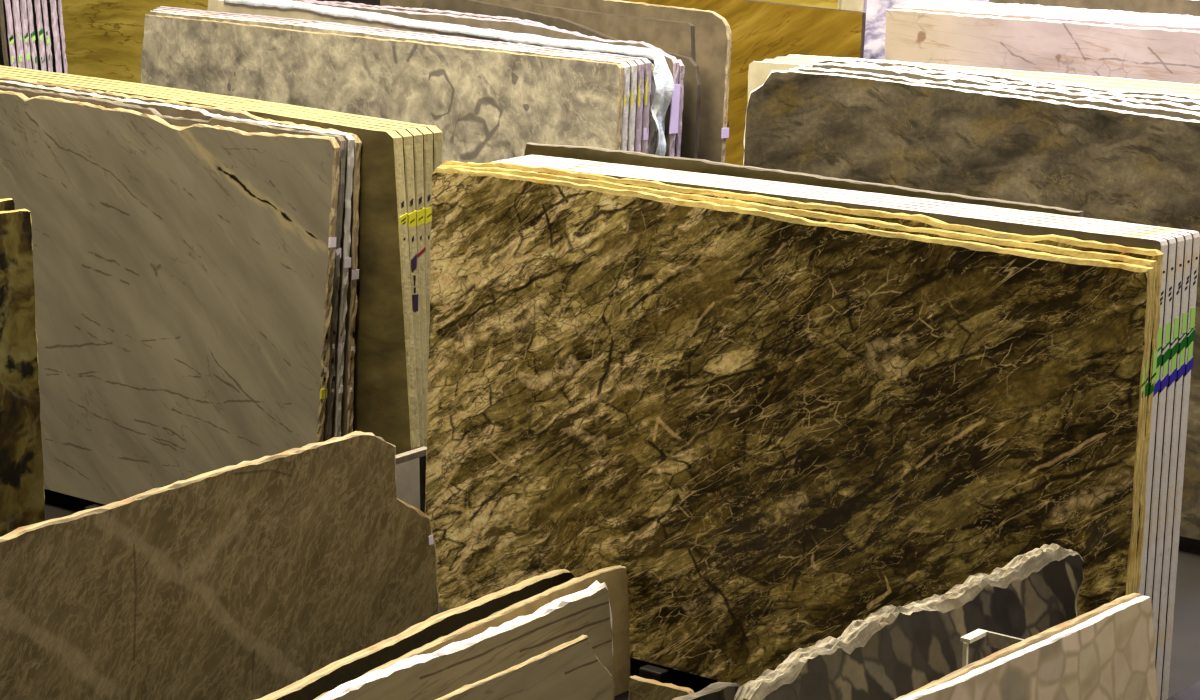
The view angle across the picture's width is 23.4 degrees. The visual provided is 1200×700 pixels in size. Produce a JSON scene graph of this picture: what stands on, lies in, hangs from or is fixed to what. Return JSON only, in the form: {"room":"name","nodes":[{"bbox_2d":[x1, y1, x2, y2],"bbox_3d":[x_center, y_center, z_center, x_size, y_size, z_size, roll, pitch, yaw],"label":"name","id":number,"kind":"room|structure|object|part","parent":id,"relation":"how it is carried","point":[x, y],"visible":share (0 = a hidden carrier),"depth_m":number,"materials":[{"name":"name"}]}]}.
{"room":"stone slab warehouse","nodes":[
{"label":"stone slab warehouse","id":0,"kind":"room"},
{"bbox_2d":[316,0,379,5],"bbox_3d":[6.381,-5.038,20.050,24.000,7.000,0.200,11,17,38],"label":"wall","id":1,"kind":"structure","parent":0,"point":[367,2],"depth_m":27.47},
{"bbox_2d":[44,489,1199,699],"bbox_3d":[-0.583,0.426,12.465,24.000,0.120,22.000,11,17,38],"label":"floor","id":2,"kind":"structure","parent":0,"point":[1185,650],"depth_m":10.09,"materials":[{"name":"concrete"}]},
{"bbox_2d":[0,0,8,65],"bbox_3d":[-3.229,-1.058,14.540,0.904,1.800,0.140,11,17,38],"label":"granite slab","id":3,"kind":"object","parent":2,"relation":"on","point":[4,61],"visible":0.16,"depth_m":14.12,"materials":[{"name":"brown stone"}]},
{"bbox_2d":[0,198,14,210],"bbox_3d":[-2.365,0.141,10.537,0.030,1.330,0.699,9,16,38],"label":"onyx remnant","id":4,"kind":"object","parent":2,"relation":"on","point":[7,204],"visible":0.09,"depth_m":10.63,"materials":[{"name":"stone"}]},
{"bbox_2d":[3,0,16,66],"bbox_3d":[-3.222,-1.093,14.674,0.916,1.805,0.144,11,17,38],"label":"marble slab","id":5,"kind":"object","parent":2,"relation":"on","point":[6,3],"visible":0.17,"depth_m":14.24,"materials":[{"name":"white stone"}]},
{"bbox_2d":[10,0,24,67],"bbox_3d":[-3.197,-1.108,14.741,0.914,1.804,0.150,11,17,38],"label":"marble slab","id":6,"kind":"object","parent":2,"relation":"on","point":[17,31],"visible":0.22,"depth_m":14.31,"materials":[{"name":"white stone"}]},
{"bbox_2d":[0,209,44,536],"bbox_3d":[-2.315,0.173,10.445,0.030,1.310,0.767,9,16,38],"label":"stone slab","id":7,"kind":"object","parent":2,"relation":"on","point":[22,494],"visible":0.79,"depth_m":10.64,"materials":[{"name":"brown stone"}]},
{"bbox_2d":[19,0,31,68],"bbox_3d":[-3.175,-1.123,14.804,0.914,1.804,0.146,11,17,38],"label":"marble slab","id":8,"kind":"object","parent":2,"relation":"on","point":[22,3],"visible":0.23,"depth_m":14.38,"materials":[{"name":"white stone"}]},
{"bbox_2d":[26,0,37,69],"bbox_3d":[-3.156,-1.138,14.867,0.913,1.804,0.140,11,17,38],"label":"marble slab","id":9,"kind":"object","parent":2,"relation":"on","point":[31,31],"visible":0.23,"depth_m":14.45,"materials":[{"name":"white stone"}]},
{"bbox_2d":[31,0,46,70],"bbox_3d":[-3.127,-1.153,14.929,0.913,1.804,0.144,11,17,38],"label":"marble slab","id":10,"kind":"object","parent":2,"relation":"on","point":[37,17],"visible":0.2,"depth_m":14.51,"materials":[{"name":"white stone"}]},
{"bbox_2d":[40,0,52,71],"bbox_3d":[-3.107,-1.168,14.993,0.915,1.803,0.140,11,17,38],"label":"marble slab","id":11,"kind":"object","parent":2,"relation":"on","point":[43,3],"visible":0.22,"depth_m":14.58,"materials":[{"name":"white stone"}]},
{"bbox_2d":[47,0,61,72],"bbox_3d":[-3.076,-1.184,15.057,0.913,1.805,0.148,11,17,38],"label":"marble slab","id":12,"kind":"object","parent":2,"relation":"on","point":[51,4],"visible":0.16,"depth_m":14.64,"materials":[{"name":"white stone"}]},
{"bbox_2d":[56,0,67,73],"bbox_3d":[-3.052,-1.196,15.110,0.916,1.804,0.130,11,17,38],"label":"marble slab","id":13,"kind":"object","parent":2,"relation":"on","point":[58,2],"visible":0.13,"depth_m":14.71,"materials":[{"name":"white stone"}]},
{"bbox_2d":[84,503,104,509],"bbox_3d":[-1.666,0.010,11.394,1.900,1.185,0.930,11,17,38],"label":"rack","id":14,"kind":"object","parent":2,"relation":"on","point":[98,504],"visible":0.02,"depth_m":11.20,"materials":[{"name":"paint"}]},
{"bbox_2d":[0,90,340,504],"bbox_3d":[-2.035,-0.195,11.206,2.768,1.537,0.155,11,17,38],"label":"slab","id":15,"kind":"object","parent":14,"relation":"on","point":[184,276],"visible":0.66,"depth_m":10.85,"materials":[{"name":"grey stone"}]},
{"bbox_2d":[0,85,345,441],"bbox_3d":[-2.036,-0.213,11.257,2.809,1.549,0.154,11,17,38],"label":"slab","id":16,"kind":"object","parent":14,"relation":"on","point":[250,127],"visible":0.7,"depth_m":10.46,"materials":[{"name":"grey stone"}]},
{"bbox_2d":[0,80,354,437],"bbox_3d":[-2.034,-0.231,11.309,2.869,1.558,0.157,11,17,38],"label":"slab","id":17,"kind":"object","parent":14,"relation":"on","point":[162,108],"visible":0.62,"depth_m":10.45,"materials":[{"name":"grey stone"}]},
{"bbox_2d":[0,77,361,436],"bbox_3d":[-2.026,-0.245,11.356,2.934,1.565,0.161,11,17,38],"label":"slab","id":18,"kind":"object","parent":14,"relation":"on","point":[353,274],"visible":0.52,"depth_m":10.48,"materials":[{"name":"grey stone"}]},
{"bbox_2d":[0,74,419,454],"bbox_3d":[-1.902,-0.238,11.330,3.232,1.565,0.145,11,17,38],"label":"granite slab","id":19,"kind":"object","parent":14,"relation":"on","point":[385,403],"visible":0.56,"depth_m":10.39,"materials":[{"name":"yellow"}]},
{"bbox_2d":[0,72,423,447],"bbox_3d":[-1.910,-0.257,11.415,3.277,1.561,0.145,11,17,38],"label":"granite slab","id":20,"kind":"object","parent":14,"relation":"on","point":[407,138],"visible":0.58,"depth_m":10.42,"materials":[{"name":"yellow stone"}]},
{"bbox_2d":[0,70,426,446],"bbox_3d":[-1.918,-0.275,11.500,3.322,1.558,0.145,11,17,38],"label":"granite slab","id":21,"kind":"object","parent":14,"relation":"on","point":[417,136],"visible":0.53,"depth_m":10.49,"materials":[{"name":"yellow stone"}]},
{"bbox_2d":[0,68,432,413],"bbox_3d":[-1.926,-0.293,11.585,3.368,1.554,0.144,11,17,38],"label":"granite slab","id":22,"kind":"object","parent":14,"relation":"on","point":[427,135],"visible":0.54,"depth_m":10.54,"materials":[{"name":"yellow stone"}]},
{"bbox_2d":[0,65,442,171],"bbox_3d":[-1.934,-0.311,11.671,3.413,1.549,0.144,11,17,38],"label":"granite slab","id":23,"kind":"object","parent":14,"relation":"on","point":[437,133],"visible":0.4,"depth_m":10.89,"materials":[{"name":"yellow stone"}]},
{"bbox_2d":[61,0,302,83],"bbox_3d":[-2.312,-1.153,15.395,1.986,1.592,0.141,11,17,38],"label":"marble slab","id":24,"kind":"object","parent":2,"relation":"on","point":[104,38],"visible":0.02,"depth_m":15.57,"materials":[{"name":"yellow stone"}]},
{"bbox_2d":[0,431,439,699],"bbox_3d":[-1.288,0.838,8.579,0.076,0.882,2.387,11,17,38],"label":"stone slab","id":25,"kind":"object","parent":2,"relation":"on","point":[246,580],"visible":0.83,"depth_m":8.72,"materials":[{"name":"brown stone"}]},
{"bbox_2d":[396,458,419,509],"bbox_3d":[-0.783,0.648,10.204,0.047,0.498,0.485,11,17,38],"label":"stone slab","id":26,"kind":"object","parent":2,"relation":"on","point":[408,472],"visible":0.04,"depth_m":10.28,"materials":[{"name":"grey stone"}]},
{"bbox_2d":[396,447,426,512],"bbox_3d":[-0.699,0.641,10.095,0.045,0.559,0.315,11,17,38],"label":"stand","id":27,"kind":"object","parent":2,"relation":"on","point":[420,453],"visible":0.27,"depth_m":10.14,"materials":[{"name":"grey metal"}]},
{"bbox_3d":[-0.615,0.626,10.211,0.025,0.535,0.028,11,17,38],"label":"post","id":28,"kind":"part","parent":27,"relation":"part of","materials":[{"name":"metal"}]},
{"bbox_2d":[256,569,574,699],"bbox_3d":[-0.775,1.082,8.622,0.058,0.387,2.183,11,17,38],"label":"stone slab","id":29,"kind":"object","parent":2,"relation":"on","point":[349,668],"visible":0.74,"depth_m":8.82,"materials":[{"name":"stone"}]},
{"bbox_2d":[317,580,614,699],"bbox_3d":[-0.481,1.079,8.523,0.060,0.439,1.637,11,17,38],"label":"limestone remnant","id":30,"kind":"object","parent":2,"relation":"on","point":[435,675],"visible":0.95,"depth_m":8.67,"materials":[{"name":"beige stone"}]},
{"bbox_2d":[314,565,629,699],"bbox_3d":[-0.460,1.042,8.693,0.045,0.430,1.739,11,17,38],"label":"stone slab","id":31,"kind":"object","parent":2,"relation":"on","point":[614,577],"visible":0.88,"depth_m":9.14,"materials":[{"name":"beige stone"}]},
{"bbox_2d":[436,635,612,699],"bbox_3d":[-0.362,1.129,8.535,0.034,0.335,1.259,11,17,38],"label":"limestone remnant","id":32,"kind":"object","parent":2,"relation":"on","point":[571,670],"visible":1,"depth_m":8.77,"materials":[{"name":"beige stone"}]},
{"bbox_2d":[629,675,694,699],"bbox_3d":[0.191,1.107,9.002,0.250,0.162,0.041,11,17,38],"label":"stone slab","id":33,"kind":"object","parent":2,"relation":"on","point":[640,688],"visible":0.94,"depth_m":9.00,"materials":[{"name":"brown stone"}]},
{"bbox_2d":[639,663,694,683],"bbox_3d":[0.421,0.444,9.572,1.900,1.185,0.830,11,17,38],"label":"rack","id":34,"kind":"object","parent":2,"relation":"on","point":[663,674],"visible":0.03,"depth_m":9.40,"materials":[{"name":"metal"}]},
{"bbox_2d":[425,167,1153,685],"bbox_3d":[0.470,0.315,9.078,2.704,1.528,0.110,11,17,38],"label":"marble slab","id":35,"kind":"object","parent":34,"relation":"on","point":[784,431],"visible":0.72,"depth_m":9.04,"materials":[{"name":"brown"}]},
{"bbox_2d":[440,165,1156,593],"bbox_3d":[0.479,0.300,9.117,2.718,1.538,0.113,11,17,38],"label":"marble slab","id":36,"kind":"object","parent":34,"relation":"on","point":[810,215],"visible":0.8,"depth_m":8.63,"materials":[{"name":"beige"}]},
{"bbox_2d":[438,161,1163,592],"bbox_3d":[0.494,0.282,9.149,2.749,1.559,0.117,11,17,38],"label":"marble slab","id":37,"kind":"object","parent":34,"relation":"on","point":[919,220],"visible":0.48,"depth_m":8.59,"materials":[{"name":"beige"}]},
{"bbox_2d":[524,142,1083,216],"bbox_3d":[0.575,0.183,9.561,2.199,1.560,0.112,11,17,38],"label":"marble slab","id":38,"kind":"object","parent":34,"relation":"on","point":[588,153],"visible":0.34,"depth_m":9.48,"materials":[{"name":"brown stone"}]},
{"bbox_2d":[490,161,1167,595],"bbox_3d":[0.596,0.278,9.132,2.529,1.576,0.114,11,17,38],"label":"marble slab","id":39,"kind":"object","parent":34,"relation":"on","point":[1001,225],"visible":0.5,"depth_m":8.45,"materials":[{"name":"beige stone"}]},
{"bbox_2d":[499,159,1175,600],"bbox_3d":[0.625,0.269,9.178,2.536,1.572,0.114,11,17,38],"label":"marble slab","id":40,"kind":"object","parent":34,"relation":"on","point":[1166,349],"visible":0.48,"depth_m":8.40,"materials":[{"name":"beige stone"}]},
{"bbox_2d":[509,158,1183,657],"bbox_3d":[0.655,0.259,9.224,2.542,1.569,0.114,11,17,38],"label":"marble slab","id":41,"kind":"object","parent":34,"relation":"on","point":[1174,344],"visible":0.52,"depth_m":8.46,"materials":[{"name":"beige stone"}]},
{"bbox_2d":[516,156,1192,699],"bbox_3d":[0.684,0.250,9.270,2.548,1.566,0.113,11,17,38],"label":"marble slab","id":42,"kind":"object","parent":34,"relation":"on","point":[1180,364],"visible":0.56,"depth_m":8.51,"materials":[{"name":"beige stone"}]},
{"bbox_2d":[526,155,1199,699],"bbox_3d":[0.714,0.241,9.315,2.554,1.563,0.113,11,17,38],"label":"marble slab","id":43,"kind":"object","parent":34,"relation":"on","point":[1188,360],"visible":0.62,"depth_m":8.56,"materials":[{"name":"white marble with gold veining"}]},
{"bbox_2d":[672,682,740,699],"bbox_3d":[0.276,1.136,8.825,0.052,0.190,0.544,11,17,38],"label":"granite remnant","id":44,"kind":"object","parent":2,"relation":"on","point":[718,690],"visible":0.86,"depth_m":8.90,"materials":[{"name":"grey stone"}]},
{"bbox_2d":[622,0,865,165],"bbox_3d":[0.287,-1.011,14.730,2.423,1.625,0.143,11,17,38],"label":"marble slab","id":45,"kind":"object","parent":2,"relation":"on","point":[760,30],"visible":0.16,"depth_m":14.20,"materials":[{"name":"stone"}]},
{"bbox_2d":[757,0,841,9],"bbox_3d":[0.579,-1.150,15.185,1.540,1.685,0.148,11,17,38],"label":"marble slab","id":46,"kind":"object","parent":2,"relation":"on","point":[832,4],"visible":0.02,"depth_m":14.67,"materials":[{"name":"yellow stone"}]},
{"bbox_2d":[841,0,866,58],"bbox_3d":[0.918,-1.176,15.229,1.046,1.714,0.150,11,17,38],"label":"marble slab","id":47,"kind":"object","parent":2,"relation":"on","point":[852,5],"visible":0.03,"depth_m":14.82,"materials":[{"name":"beige stone"}]},
{"bbox_2d":[734,543,1083,699],"bbox_3d":[0.734,1.092,7.617,0.098,0.835,2.094,11,17,38],"label":"stone slab","id":48,"kind":"object","parent":2,"relation":"on","point":[892,653],"visible":0.84,"depth_m":7.70,"materials":[{"name":"grey stone"}]},
{"bbox_2d":[864,0,988,59],"bbox_3d":[1.619,-1.239,15.556,1.110,1.685,0.148,11,17,38],"label":"slab","id":49,"kind":"object","parent":2,"relation":"on","point":[874,45],"visible":0.02,"depth_m":15.57,"materials":[{"name":"white stone"}]},
{"bbox_2d":[960,629,1023,666],"bbox_3d":[1.056,1.121,7.700,0.200,0.735,0.092,11,17,38],"label":"bracket","id":50,"kind":"object","parent":2,"relation":"on","point":[996,640],"visible":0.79,"depth_m":7.66,"materials":[{"name":"beige metal"}]},
{"bbox_3d":[1.094,0.777,7.643,0.170,0.040,0.008,11,17,38],"label":"arm","id":51,"kind":"part","parent":50,"relation":"part of","materials":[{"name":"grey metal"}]},
{"bbox_2d":[895,593,1141,699],"bbox_3d":[0.939,1.171,7.328,0.052,0.812,1.846,11,17,38],"label":"stone slab","id":52,"kind":"object","parent":2,"relation":"on","point":[1057,629],"visible":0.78,"depth_m":7.45,"materials":[{"name":"beige stone"}]},
{"bbox_2d":[898,596,1157,699],"bbox_3d":[0.962,1.172,7.286,0.055,0.828,1.780,11,17,38],"label":"stone slab","id":53,"kind":"object","parent":2,"relation":"on","point":[1110,655],"visible":1,"depth_m":7.58,"materials":[{"name":"beige stone"}]},
{"bbox_2d":[1167,681,1199,699],"bbox_3d":[2.386,1.058,8.968,0.600,0.270,2.100,11,17,38],"label":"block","id":54,"kind":"object","parent":2,"relation":"on","point":[1192,692],"visible":1,"depth_m":8.56,"materials":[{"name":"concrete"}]},
{"bbox_3d":[-0.814,-0.529,13.663,2.500,1.185,1.430,11,17,38],"label":"rack","id":55,"kind":"object","parent":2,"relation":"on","visible":0},
{"bbox_2d":[141,14,623,162],"bbox_3d":[-1.074,-0.643,13.078,2.920,1.542,0.139,11,17,38],"label":"marble slab","id":56,"kind":"object","parent":55,"relation":"on","point":[487,105],"visible":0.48,"depth_m":12.79,"materials":[{"name":"beige stone"}]},
{"bbox_2d":[150,11,629,150],"bbox_3d":[-1.049,-0.660,13.128,2.922,1.551,0.141,11,17,38],"label":"marble slab","id":57,"kind":"object","parent":55,"relation":"on","point":[626,94],"visible":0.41,"depth_m":12.83,"materials":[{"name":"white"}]},
{"bbox_2d":[153,9,636,151],"bbox_3d":[-1.032,-0.673,13.185,2.957,1.551,0.140,11,17,38],"label":"marble slab","id":58,"kind":"object","parent":55,"relation":"on","point":[633,66],"visible":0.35,"depth_m":12.36,"materials":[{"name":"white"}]},
{"bbox_2d":[156,8,644,151],"bbox_3d":[-1.014,-0.687,13.241,2.992,1.551,0.140,11,17,38],"label":"marble slab","id":59,"kind":"object","parent":55,"relation":"on","point":[640,65],"visible":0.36,"depth_m":12.42,"materials":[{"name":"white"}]},
{"bbox_2d":[159,6,651,153],"bbox_3d":[-0.997,-0.699,13.297,3.025,1.550,0.140,11,17,38],"label":"marble slab","id":60,"kind":"object","parent":55,"relation":"on","point":[647,67],"visible":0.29,"depth_m":12.45,"materials":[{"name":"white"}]},
{"bbox_2d":[207,0,656,154],"bbox_3d":[-0.853,-0.718,13.281,2.743,1.595,0.161,11,17,38],"label":"marble slab","id":61,"kind":"object","parent":55,"relation":"on","point":[213,5],"visible":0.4,"depth_m":13.39,"materials":[{"name":"beige stone"}]},
{"bbox_2d":[223,0,673,155],"bbox_3d":[-0.737,-1.161,13.154,2.672,0.721,0.136,11,17,39],"label":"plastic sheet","id":62,"kind":"object","parent":61,"relation":"on","point":[663,79],"visible":0.91,"depth_m":12.69,"materials":[{"name":"white plastic"}]},
{"bbox_2d":[299,1,679,156],"bbox_3d":[-0.729,-0.730,13.286,2.653,1.615,0.158,11,17,38],"label":"marble slab","id":63,"kind":"object","parent":55,"relation":"on","point":[671,120],"visible":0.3,"depth_m":12.80,"materials":[{"name":"grey stone"}]},
{"bbox_2d":[303,0,684,156],"bbox_3d":[-0.566,-0.724,13.255,2.301,1.618,0.154,11,17,38],"label":"marble slab","id":64,"kind":"object","parent":55,"relation":"on","point":[677,147],"visible":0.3,"depth_m":13.03,"materials":[{"name":"grey stone"}]},
{"bbox_2d":[383,0,695,60],"bbox_3d":[-0.343,-0.793,13.457,1.877,1.657,0.146,11,17,38],"label":"granite slab","id":65,"kind":"object","parent":55,"relation":"on","point":[676,37],"visible":0.18,"depth_m":12.97,"materials":[{"name":"brown stone"}]},
{"bbox_2d":[380,0,730,162],"bbox_3d":[-0.274,-0.890,13.711,2.130,1.729,0.150,11,17,38],"label":"granite slab","id":66,"kind":"object","parent":55,"relation":"on","point":[712,30],"visible":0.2,"depth_m":13.04,"materials":[{"name":"brown stone"}]},
{"bbox_2d":[421,0,700,158],"bbox_3d":[-0.226,-0.723,13.127,1.635,1.674,0.147,11,17,38],"label":"granite slab","id":67,"kind":"object","parent":55,"relation":"on","point":[690,114],"visible":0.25,"depth_m":12.84,"materials":[{"name":"stone"}]},
{"bbox_3d":[1.473,-0.061,11.695,1.600,1.185,0.910,11,17,38],"label":"rack","id":68,"kind":"object","parent":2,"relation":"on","visible":0},
{"bbox_2d":[743,70,1199,539],"bbox_3d":[1.498,-0.218,11.251,2.409,1.562,0.205,11,17,38],"label":"granite slab","id":69,"kind":"object","parent":68,"relation":"on","point":[1103,163],"visible":0.37,"depth_m":11.16,"materials":[{"name":"brown stone"}]},
{"bbox_2d":[748,61,1199,99],"bbox_3d":[1.542,-0.298,11.535,2.450,1.595,0.256,11,17,37],"label":"marble slab","id":70,"kind":"object","parent":68,"relation":"on","point":[758,72],"visible":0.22,"depth_m":12.12,"materials":[{"name":"beige stone"}]},
{"bbox_2d":[761,59,1199,94],"bbox_3d":[1.590,-0.311,11.585,2.441,1.598,0.256,11,17,37],"label":"marble slab","id":71,"kind":"object","parent":68,"relation":"on","point":[764,60],"visible":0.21,"depth_m":11.19,"materials":[{"name":"white stone"}]},
{"bbox_2d":[774,57,1199,90],"bbox_3d":[1.638,-0.325,11.635,2.429,1.601,0.257,11,17,37],"label":"marble slab","id":72,"kind":"object","parent":68,"relation":"on","point":[780,58],"visible":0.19,"depth_m":11.35,"materials":[{"name":"white stone"}]},
{"bbox_2d":[786,55,1199,87],"bbox_3d":[1.688,-0.338,11.686,2.418,1.604,0.257,11,17,38],"label":"marble slab","id":73,"kind":"object","parent":68,"relation":"on","point":[793,56],"visible":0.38,"depth_m":11.51,"materials":[{"name":"white stone"}]},
{"bbox_2d":[789,66,1199,120],"bbox_3d":[1.579,-0.224,11.251,2.238,1.575,0.216,11,17,38],"label":"granite slab","id":74,"kind":"object","parent":68,"relation":"on","point":[1138,108],"visible":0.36,"depth_m":11.10,"materials":[{"name":"white stone"}]},
{"bbox_2d":[812,63,1199,111],"bbox_3d":[1.631,-0.239,11.267,2.139,1.598,0.220,11,17,38],"label":"granite slab","id":75,"kind":"object","parent":68,"relation":"on","point":[886,70],"visible":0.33,"depth_m":11.29,"materials":[{"name":"white stone"}]},
{"bbox_2d":[814,58,1199,106],"bbox_3d":[1.641,-0.254,11.318,2.139,1.603,0.222,11,17,38],"label":"granite slab","id":76,"kind":"object","parent":68,"relation":"on","point":[1186,102],"visible":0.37,"depth_m":11.21,"materials":[{"name":"white stone"}]},
{"bbox_2d":[825,57,1199,99],"bbox_3d":[1.663,-0.266,11.358,2.107,1.608,0.224,11,17,38],"label":"granite slab","id":77,"kind":"object","parent":68,"relation":"on","point":[883,63],"visible":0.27,"depth_m":11.31,"materials":[{"name":"grey stone"}]},
{"bbox_3d":[2.347,-0.644,14.146,1.000,1.185,1.290,11,17,38],"label":"rack","id":78,"kind":"object","parent":2,"relation":"on","visible":0},
{"bbox_2d":[885,9,1199,83],"bbox_3d":[2.189,-0.766,13.565,2.128,1.556,0.138,11,17,38],"label":"marble slab","id":79,"kind":"object","parent":78,"relation":"on","point":[1033,45],"visible":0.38,"depth_m":13.55,"materials":[{"name":"stone"}]},
{"bbox_2d":[893,6,1199,30],"bbox_3d":[2.228,-0.787,13.642,2.100,1.565,0.175,11,17,38],"label":"marble slab","id":80,"kind":"object","parent":78,"relation":"on","point":[949,11],"visible":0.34,"depth_m":13.56,"materials":[{"name":"white stone"}]},
{"bbox_2d":[898,5,1199,26],"bbox_3d":[2.251,-0.804,13.709,2.087,1.566,0.175,11,17,38],"label":"marble slab","id":81,"kind":"object","parent":78,"relation":"on","point":[935,7],"visible":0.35,"depth_m":13.66,"materials":[{"name":"stone"}]},
{"bbox_2d":[902,2,1199,24],"bbox_3d":[2.272,-0.819,13.777,2.074,1.565,0.175,11,17,38],"label":"marble slab","id":82,"kind":"object","parent":78,"relation":"on","point":[903,3],"visible":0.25,"depth_m":13.74,"materials":[{"name":"white stone"}]},
{"bbox_2d":[906,1,1199,22],"bbox_3d":[2.295,-0.836,13.845,2.060,1.566,0.175,11,17,38],"label":"marble slab","id":83,"kind":"object","parent":78,"relation":"on","point":[913,2],"visible":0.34,"depth_m":13.81,"materials":[{"name":"white stone"}]},
{"bbox_2d":[910,0,1199,20],"bbox_3d":[2.318,-0.853,13.913,2.046,1.568,0.175,11,17,38],"label":"marble slab","id":84,"kind":"object","parent":78,"relation":"on","point":[923,1],"visible":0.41,"depth_m":13.88,"materials":[{"name":"white stone"}]},
{"bbox_2d":[939,0,1199,18],"bbox_3d":[2.340,-0.870,13.980,2.031,1.570,0.175,11,17,38],"label":"marble slab","id":85,"kind":"object","parent":78,"relation":"on","point":[958,1],"visible":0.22,"depth_m":13.89,"materials":[{"name":"white stone"}]},
{"bbox_2d":[989,0,1199,15],"bbox_3d":[2.588,-0.967,14.351,1.661,1.582,0.140,11,17,38],"label":"granite slab","id":86,"kind":"object","parent":78,"relation":"on","point":[1180,7],"visible":0.02,"depth_m":14.21,"materials":[{"name":"white stone"}]}
]}

